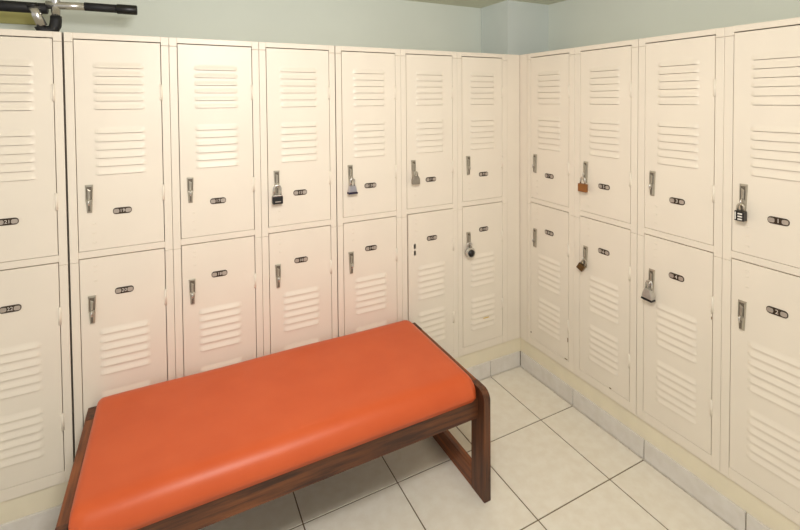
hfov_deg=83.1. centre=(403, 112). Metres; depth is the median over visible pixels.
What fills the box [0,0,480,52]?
wall
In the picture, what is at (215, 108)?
locker
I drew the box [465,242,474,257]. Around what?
padlock
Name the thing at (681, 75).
locker
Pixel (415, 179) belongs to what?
padlock
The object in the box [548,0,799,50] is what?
wall
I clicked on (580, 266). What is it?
padlock
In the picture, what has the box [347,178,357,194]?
padlock
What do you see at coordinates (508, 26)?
column
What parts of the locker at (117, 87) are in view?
handle, handle, door, number plate, door, number plate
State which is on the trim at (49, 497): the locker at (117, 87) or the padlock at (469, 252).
the locker at (117, 87)
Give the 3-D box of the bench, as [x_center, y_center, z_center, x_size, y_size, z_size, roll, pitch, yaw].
[-0.372,1.142,1.538,1.229,0.438,0.558,-1,2,-27]
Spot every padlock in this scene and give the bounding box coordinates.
[272,184,282,204]
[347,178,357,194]
[412,171,419,184]
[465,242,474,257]
[576,259,586,271]
[578,176,587,192]
[641,280,655,302]
[734,203,746,221]
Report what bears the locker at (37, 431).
on the trim at (49, 497)
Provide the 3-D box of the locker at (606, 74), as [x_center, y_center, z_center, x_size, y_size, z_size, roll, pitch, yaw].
[0.966,0.450,1.959,0.331,1.477,0.308,-1,2,-27]
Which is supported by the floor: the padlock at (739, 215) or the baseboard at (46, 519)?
the baseboard at (46, 519)
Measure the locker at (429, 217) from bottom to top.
1.477 m
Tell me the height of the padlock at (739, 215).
0.055 m
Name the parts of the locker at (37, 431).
number plate, number plate, door, door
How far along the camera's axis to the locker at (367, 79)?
1.96 m
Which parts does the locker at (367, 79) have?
handle, handle, door, door, number plate, number plate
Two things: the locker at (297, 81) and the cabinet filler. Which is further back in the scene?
the cabinet filler
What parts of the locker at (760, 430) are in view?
handle, handle, door, door, number plate, number plate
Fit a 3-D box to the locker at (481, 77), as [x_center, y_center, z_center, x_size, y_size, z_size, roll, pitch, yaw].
[0.330,0.444,2.367,0.303,1.477,0.331,-1,2,-27]
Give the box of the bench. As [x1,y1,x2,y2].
[55,320,490,529]
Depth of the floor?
1.62 m
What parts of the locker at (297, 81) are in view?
handle, handle, door, door, number plate, number plate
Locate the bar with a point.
(36, 9)
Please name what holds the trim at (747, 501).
on the baseboard at (733, 514)
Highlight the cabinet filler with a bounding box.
[507,54,526,341]
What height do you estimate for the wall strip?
0.074 m
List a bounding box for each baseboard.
[0,351,519,529]
[520,351,771,529]
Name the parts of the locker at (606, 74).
handle, handle, number plate, number plate, door, door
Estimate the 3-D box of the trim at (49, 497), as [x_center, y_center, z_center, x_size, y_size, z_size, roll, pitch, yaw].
[-1.000,1.260,1.575,3.608,0.093,0.042,-1,2,-27]
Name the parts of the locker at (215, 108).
handle, handle, door, number plate, door, number plate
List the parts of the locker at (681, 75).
handle, handle, number plate, number plate, door, door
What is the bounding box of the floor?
[199,365,736,529]
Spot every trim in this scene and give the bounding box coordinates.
[0,338,519,523]
[520,338,799,529]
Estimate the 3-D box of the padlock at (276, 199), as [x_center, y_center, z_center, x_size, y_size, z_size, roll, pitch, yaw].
[-0.491,0.319,1.757,0.039,0.075,0.022,-1,2,-27]
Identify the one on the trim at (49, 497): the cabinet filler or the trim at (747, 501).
the cabinet filler
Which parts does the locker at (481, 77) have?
handle, handle, door, door, number plate, number plate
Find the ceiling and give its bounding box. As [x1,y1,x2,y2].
[407,0,564,7]
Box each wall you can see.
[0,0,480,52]
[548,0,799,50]
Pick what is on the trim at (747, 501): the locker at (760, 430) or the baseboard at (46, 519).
the locker at (760, 430)
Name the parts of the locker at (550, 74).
handle, handle, number plate, number plate, door, door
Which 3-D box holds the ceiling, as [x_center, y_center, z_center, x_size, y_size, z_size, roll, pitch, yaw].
[-0.105,-0.581,0.195,4.015,0.080,4.060,-1,2,-27]
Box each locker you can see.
[0,29,74,502]
[64,32,175,454]
[169,37,263,378]
[258,42,337,355]
[335,46,401,336]
[400,49,457,357]
[457,52,506,356]
[527,48,574,372]
[574,39,638,414]
[636,27,724,471]
[720,17,799,525]
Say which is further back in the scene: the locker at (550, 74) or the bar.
the locker at (550, 74)
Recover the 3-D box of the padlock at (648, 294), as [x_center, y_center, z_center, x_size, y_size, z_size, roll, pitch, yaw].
[0.919,0.667,1.696,0.026,0.078,0.043,-1,2,-27]
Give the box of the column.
[481,0,547,54]
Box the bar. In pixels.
[0,0,137,31]
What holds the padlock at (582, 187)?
attached to the locker at (606, 74)
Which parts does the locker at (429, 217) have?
handle, door, door, number plate, number plate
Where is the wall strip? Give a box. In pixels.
[0,11,42,24]
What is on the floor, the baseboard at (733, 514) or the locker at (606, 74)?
the baseboard at (733, 514)

